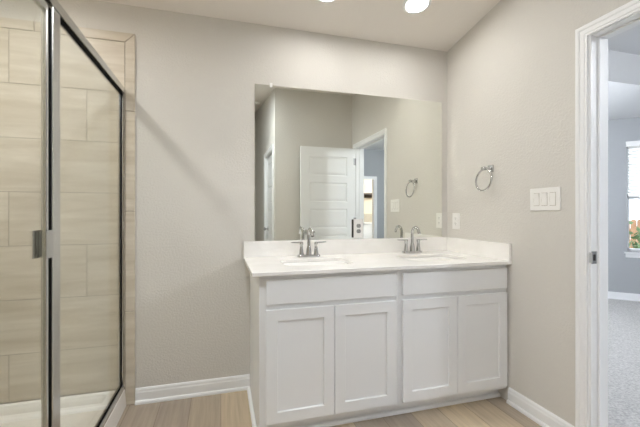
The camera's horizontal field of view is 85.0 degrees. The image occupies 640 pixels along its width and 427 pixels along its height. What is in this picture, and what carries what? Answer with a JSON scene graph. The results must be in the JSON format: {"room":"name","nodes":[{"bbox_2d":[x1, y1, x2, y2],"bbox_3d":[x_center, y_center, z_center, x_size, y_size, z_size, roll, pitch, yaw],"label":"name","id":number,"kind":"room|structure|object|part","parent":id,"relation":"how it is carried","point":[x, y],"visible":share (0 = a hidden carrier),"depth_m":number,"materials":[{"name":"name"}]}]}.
{"room":"bathroom","nodes":[
{"label":"bathroom","id":0,"kind":"room"},
{"bbox_2d":[0,0,446,403],"bbox_3d":[-0.618,-0.051,2.357,3.336,2.442,0.120,0,0,-16],"label":"wall","id":1,"kind":"structure","parent":0,"point":[196,76],"depth_m":2.26,"materials":[{"name":"grey paint"}]},
{"bbox_2d":[0,27,134,403],"bbox_3d":[-1.608,-0.014,2.008,0.982,2.160,0.011,0,0,-16],"label":"shower tile","id":2,"kind":"structure","parent":1,"relation":"attached to","point":[89,105],"depth_m":2.04,"materials":[{"name":"tile"}]},
{"bbox_2d":[0,17,134,404],"bbox_3d":[-1.606,0.037,2.008,0.982,2.266,0.012,0,0,-16],"label":"trim","id":3,"kind":"structure","parent":1,"relation":"attached to","point":[129,389],"depth_m":2.13,"materials":[{"name":"stone"}]},
{"bbox_2d":[135,374,249,404],"bbox_3d":[-0.798,1.123,2.231,0.689,0.094,0.024,0,0,-16],"label":"baseboard","id":4,"kind":"structure","parent":1,"relation":"attached to","point":[183,390],"depth_m":2.22,"materials":[{"name":"white paint"}]},
{"bbox_2d":[244,237,446,257],"bbox_3d":[0.250,0.241,2.530,1.568,0.106,0.020,0,0,-16],"label":"backsplash","id":5,"kind":"structure","parent":1,"relation":"attached to","point":[377,245],"depth_m":2.49,"materials":[{"name":"white stone"}]},
{"bbox_2d":[255,83,441,240],"bbox_3d":[0.259,-0.347,2.538,1.444,1.069,0.010,0,0,-16],"label":"wall mirror","id":6,"kind":"object","parent":1,"relation":"attached to","point":[325,161],"visible":1,"depth_m":2.52,"materials":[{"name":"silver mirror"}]},
{"bbox_2d":[354,219,362,237],"bbox_3d":[0.280,0.112,2.538,0.072,0.134,0.008,0,0,-16],"label":"wall outlet","id":7,"kind":"object","parent":6,"relation":"attached to","point":[358,223],"visible":1,"depth_m":2.54,"materials":[{"name":"white plastic"}]},
{"bbox_2d":[97,0,499,51],"bbox_3d":[0.023,-1.696,0.096,3.336,0.848,4.820,0,0,-16],"label":"ceiling","id":8,"kind":"structure","parent":0,"point":[443,23],"depth_m":2.31,"materials":[{"name":"white paint"}]},
{"bbox_2d":[318,0,334,2],"bbox_3d":[0.045,-1.327,2.094,0.180,0.036,0.178,0,0,-16],"label":"recessed light","id":9,"kind":"object","parent":8,"relation":"in","point":[324,1],"visible":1,"depth_m":2.16,"materials":[{"name":"white paint"}]},
{"bbox_2d":[402,0,431,13],"bbox_3d":[0.617,-1.332,2.224,0.180,0.036,0.178,0,0,-16],"label":"recessed light","id":10,"kind":"object","parent":8,"relation":"in","point":[409,6],"visible":1,"depth_m":2.23,"materials":[{"name":"white paint"}]},
{"bbox_2d":[116,299,639,426],"bbox_3d":[2.194,1.218,1.023,8.020,0.104,7.420,0,0,-16],"label":"floor","id":11,"kind":"structure","parent":0,"point":[231,409],"depth_m":2.08,"materials":[{"name":"brown wood"}]},
{"bbox_2d":[0,390,125,426],"bbox_3d":[-1.419,1.118,1.267,0.936,0.104,1.512,0,0,-16],"label":"shower pan","id":12,"kind":"object","parent":11,"relation":"on","point":[83,410],"visible":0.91,"depth_m":1.95,"materials":[{"name":"white plastic"}]},
{"bbox_2d":[45,0,124,426],"bbox_3d":[-0.995,0.153,1.388,0.038,1.826,1.514,0,0,-16],"label":"shower frame","id":13,"kind":"object","parent":12,"relation":"on","point":[59,16],"visible":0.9,"depth_m":1.27,"materials":[{"name":"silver metal"}]},
{"bbox_2d":[32,0,53,426],"bbox_3d":[-0.869,0.170,0.947,0.042,1.765,0.555,0,0,-16],"label":"shower door","id":14,"kind":"structure","parent":13,"relation":"attached to","point":[43,239],"depth_m":1.19,"materials":[{"name":"silver metal"}]},
{"bbox_3d":[-0.867,0.170,0.939,0.022,1.765,0.538,0,0,-16],"label":"door frame","id":15,"kind":"part","parent":14,"relation":"part of","materials":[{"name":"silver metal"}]},
{"bbox_3d":[-0.935,0.105,1.180,0.042,0.094,0.050,0,0,-16],"label":"handle","id":16,"kind":"part","parent":14,"relation":"part of","materials":[{"name":"silver metal"}]},
{"bbox_3d":[-0.954,0.171,1.244,0.028,1.788,0.062,0,0,-16],"label":"strike post","id":17,"kind":"part","parent":13,"relation":"part of","materials":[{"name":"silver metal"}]},
{"bbox_3d":[-0.995,-0.742,1.388,0.038,0.037,1.514,0,0,-16],"label":"rail","id":18,"kind":"part","parent":13,"relation":"part of","materials":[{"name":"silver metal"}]},
{"bbox_3d":[-1.082,1.055,1.694,0.034,0.022,0.874,0,0,-16],"label":"rail","id":19,"kind":"part","parent":13,"relation":"part of","materials":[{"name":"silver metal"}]},
{"bbox_2d":[250,270,397,426],"bbox_3d":[-0.011,0.743,2.145,0.774,0.855,0.611,0,0,-16],"label":"vanity cabinet","id":20,"kind":"object","parent":11,"relation":"on","point":[324,347],"visible":0.97,"depth_m":1.86,"materials":[{"name":"white paint"}]},
{"bbox_2d":[247,387,256,426],"bbox_3d":[-0.396,1.160,2.040,0.020,0.020,0.559,0,0,-16],"label":"trim","id":21,"kind":"structure","parent":20,"relation":"attached to","point":[252,414],"depth_m":2.06,"materials":[{"name":"white paint"}]},
{"bbox_3d":[-0.099,0.780,1.812,0.362,0.578,0.019,0,0,-16],"label":"cabinet door","id":22,"kind":"part","parent":20,"relation":"part of","materials":[{"name":"white paint"}]},
{"bbox_3d":[0.076,0.402,1.862,0.726,0.126,0.019,0,0,-16],"label":"drawer","id":23,"kind":"part","parent":20,"relation":"part of","materials":[{"name":"white paint"}]},
{"bbox_3d":[0.051,1.160,1.924,0.774,0.020,0.018,0,0,-16],"label":"shoe moulding","id":24,"kind":"part","parent":20,"relation":"part of","materials":[{"name":"white paint"}]},
{"bbox_3d":[0.251,0.780,1.912,0.362,0.578,0.019,0,0,-16],"label":"cabinet door","id":25,"kind":"part","parent":20,"relation":"part of","materials":[{"name":"white paint"}]},
{"bbox_2d":[244,237,511,276],"bbox_3d":[0.334,0.251,2.233,1.569,0.126,0.638,0,0,-16],"label":"countertop","id":26,"kind":"structure","parent":20,"relation":"on","point":[261,258],"depth_m":2.31,"materials":[{"name":"white stone"}]},
{"bbox_2d":[291,227,325,256],"bbox_3d":[-0.064,0.194,2.313,0.246,0.200,0.135,0,0,-16],"label":"faucet","id":27,"kind":"object","parent":26,"relation":"on","point":[310,230],"visible":1,"depth_m":2.34,"materials":[{"name":"silver metal"}]},
{"bbox_3d":[-0.151,0.235,2.331,0.090,0.087,0.035,0,0,-16],"label":"handle","id":28,"kind":"part","parent":27,"relation":"part of","materials":[{"name":"silver metal"}]},
{"bbox_3d":[-0.076,0.286,2.353,0.158,0.016,0.052,0,0,-16],"label":"plate","id":29,"kind":"part","parent":27,"relation":"part of","materials":[{"name":"silver metal"}]},
{"bbox_3d":[-0.063,0.187,2.309,0.038,0.185,0.128,0,0,-16],"label":"spout","id":30,"kind":"part","parent":27,"relation":"part of","materials":[{"name":"silver metal"}]},
{"bbox_3d":[0.000,0.235,2.374,0.090,0.087,0.035,0,0,-16],"label":"handle","id":31,"kind":"part","parent":27,"relation":"part of","materials":[{"name":"silver metal"}]},
{"bbox_2d":[283,261,348,265],"bbox_3d":[-0.025,0.383,2.125,0.465,0.136,0.330,0,0,-16],"label":"sink","id":32,"kind":"object","parent":26,"relation":"in","point":[314,262],"visible":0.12,"depth_m":2.25,"materials":[{"name":"white ceramic"}]},
{"bbox_2d":[397,226,426,253],"bbox_3d":[0.691,0.194,2.535,0.246,0.200,0.135,0,0,-16],"label":"faucet","id":33,"kind":"object","parent":26,"relation":"on","point":[412,247],"visible":1,"depth_m":2.56,"materials":[{"name":"silver metal"}]},
{"bbox_3d":[0.604,0.235,2.554,0.090,0.087,0.035,0,0,-16],"label":"handle","id":34,"kind":"part","parent":33,"relation":"part of","materials":[{"name":"silver metal"}]},
{"bbox_3d":[0.679,0.286,2.575,0.158,0.016,0.052,0,0,-16],"label":"plate","id":35,"kind":"part","parent":33,"relation":"part of","materials":[{"name":"silver metal"}]},
{"bbox_3d":[0.692,0.187,2.532,0.038,0.185,0.128,0,0,-16],"label":"spout","id":36,"kind":"part","parent":33,"relation":"part of","materials":[{"name":"silver metal"}]},
{"bbox_3d":[0.755,0.235,2.596,0.090,0.087,0.035,0,0,-16],"label":"handle","id":37,"kind":"part","parent":33,"relation":"part of","materials":[{"name":"silver metal"}]},
{"bbox_2d":[404,257,454,260],"bbox_3d":[0.739,0.383,2.341,0.465,0.136,0.330,0,0,-16],"label":"sink","id":38,"kind":"object","parent":26,"relation":"in","point":[416,258],"visible":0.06,"depth_m":2.48,"materials":[{"name":"white ceramic"}]},
{"bbox_2d":[392,265,506,414],"bbox_3d":[0.724,0.743,2.353,0.752,0.855,0.611,0,0,-16],"label":"vanity cabinet","id":39,"kind":"object","parent":11,"relation":"on","point":[452,321],"visible":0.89,"depth_m":2.06,"materials":[{"name":"white paint"}]},
{"bbox_3d":[0.638,0.780,2.021,0.358,0.578,0.019,0,0,-16],"label":"cabinet door","id":40,"kind":"part","parent":39,"relation":"part of","materials":[{"name":"white paint"}]},
{"bbox_3d":[0.786,1.160,2.132,0.752,0.020,0.018,0,0,-16],"label":"shoe moulding","id":41,"kind":"part","parent":39,"relation":"part of","materials":[{"name":"white paint"}]},
{"bbox_3d":[0.811,0.402,2.070,0.718,0.126,0.019,0,0,-16],"label":"drawer","id":42,"kind":"part","parent":39,"relation":"part of","materials":[{"name":"white paint"}]},
{"bbox_3d":[0.984,0.780,2.119,0.358,0.578,0.019,0,0,-16],"label":"cabinet door","id":43,"kind":"part","parent":39,"relation":"part of","materials":[{"name":"white paint"}]},
{"bbox_2d":[447,0,631,425],"bbox_3d":[1.326,-0.220,1.713,0.054,2.780,2.180,0,0,-16],"label":"wall","id":44,"kind":"structure","parent":0,"point":[511,76],"depth_m":2.06,"materials":[{"name":"grey paint"}]},
{"bbox_2d":[452,213,459,228],"bbox_3d":[1.029,0.061,2.646,0.008,0.122,0.080,0,0,-16],"label":"wall outlet","id":45,"kind":"object","parent":44,"relation":"attached to","point":[455,216],"visible":1,"depth_m":2.64,"materials":[{"name":"white plastic"}]},
{"bbox_2d":[475,165,493,191],"bbox_3d":[1.094,-0.228,2.293,0.075,0.176,0.152,0,0,-16],"label":"towel ring","id":46,"kind":"object","parent":44,"relation":"attached to","point":[490,168],"visible":1,"depth_m":2.28,"materials":[{"name":"silver metal"}]},
{"bbox_2d":[506,387,574,426],"bbox_3d":[1.218,1.123,1.951,0.024,0.094,0.427,0,0,-16],"label":"baseboard","id":47,"kind":"structure","parent":44,"relation":"attached to","point":[532,410],"depth_m":1.97,"materials":[{"name":"white paint"}]},
{"bbox_2d":[530,187,560,210],"bbox_3d":[1.234,-0.076,1.920,0.010,0.125,0.185,0,0,-16],"label":"light switch","id":48,"kind":"object","parent":44,"relation":"attached to","point":[541,199],"visible":1,"depth_m":1.91,"materials":[{"name":"white plastic"}]},
{"bbox_2d":[575,0,639,426],"bbox_3d":[1.464,0.129,1.296,0.131,2.083,0.963,0,0,-16],"label":"door frame","id":49,"kind":"structure","parent":44,"relation":"attached to","point":[591,39],"depth_m":1.69,"materials":[{"name":"white paint"}]},
{"bbox_3d":[1.320,0.215,1.686,0.044,0.060,0.008,0,0,-10],"label":"strike plate","id":50,"kind":"part","parent":49,"relation":"part of","materials":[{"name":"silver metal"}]},
{"bbox_2d":[608,117,639,293],"bbox_3d":[4.460,-0.050,4.583,2.240,2.440,0.150,0,0,29],"label":"wall","id":51,"kind":"structure","parent":0,"point":[623,272],"depth_m":4.72,"materials":[{"name":"grey paint"}]},
{"bbox_2d":[608,291,639,300],"bbox_3d":[4.404,1.119,4.514,2.170,0.094,0.024,0,0,29],"label":"baseboard","id":52,"kind":"structure","parent":51,"relation":"attached to","point":[611,295],"depth_m":4.69,"materials":[{"name":"white paint"}]},
{"bbox_2d":[624,148,639,257],"bbox_3d":[4.531,-0.172,4.506,0.960,1.535,0.155,0,0,29],"label":"window","id":53,"kind":"structure","parent":51,"relation":"in","point":[633,252],"depth_m":4.72,"materials":[{"name":"white paint"}]},
{"bbox_3d":[4.517,0.557,4.479,0.960,0.075,0.095,0,0,29],"label":"sill","id":54,"kind":"part","parent":53,"relation":"part of","materials":[{"name":"white paint"}]},
{"bbox_2d":[626,141,639,196],"bbox_3d":[4.514,-0.585,4.475,0.924,0.740,0.076,0,0,29],"label":"window blind","id":55,"kind":"object","parent":53,"relation":"attached to","point":[629,144],"visible":1,"depth_m":4.67,"materials":[{"name":"white plastic"}]},
{"bbox_2d":[608,82,639,119],"bbox_3d":[3.011,-1.350,4.277,4.472,0.160,1.605,0,0,-16],"label":"ceiling","id":56,"kind":"structure","parent":0,"point":[623,99],"depth_m":3.98,"materials":[{"name":"white paint"}]},
{"bbox_2d":[608,50,639,85],"bbox_3d":[3.232,-1.420,3.498,4.472,0.300,0.015,0,0,-16],"label":"wall bay header","id":57,"kind":"structure","parent":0,"point":[623,68],"depth_m":3.41,"materials":[{"name":"white paint"}]},
{"bbox_2d":[608,25,639,54],"bbox_3d":[4.044,-1.620,0.714,4.630,0.100,5.815,0,0,-16],"label":"ceiling","id":58,"kind":"structure","parent":0,"point":[628,41],"depth_m":3.22,"materials":[{"name":"white paint"}]},
{"label":"outside","id":59,"kind":"structure","parent":0,"visible":0},
{"bbox_3d":[9.158,1.570,15.357,18.000,0.200,16.200,0,0,-16],"label":"ground","id":60,"kind":"structure","parent":59,"visible":0},
{"bbox_2d":[629,220,639,247],"bbox_3d":[7.948,0.825,9.981,6.440,1.290,0.060,0,0,29],"label":"fence","id":61,"kind":"object","parent":60,"relation":"on","point":[632,227],"visible":0.03,"depth_m":9.58,"materials":[{"name":"brown wood"}]},
{"bbox_2d":[629,221,639,248],"bbox_3d":[6.593,0.741,8.021,1.288,1.576,1.266,0,0,-16],"label":"shrub","id":62,"kind":"object","parent":60,"relation":"on","point":[637,237],"visible":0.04,"depth_m":7.69,"materials":[{"name":"green plant"}]},
{"bbox_2d":[630,232,639,248],"bbox_3d":[7.748,0.823,7.972,1.056,1.334,1.039,0,0,32],"label":"shrub","id":63,"kind":"object","parent":60,"relation":"on","point":[635,243],"visible":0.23,"depth_m":8.25,"materials":[{"name":"green plant"}]}
]}

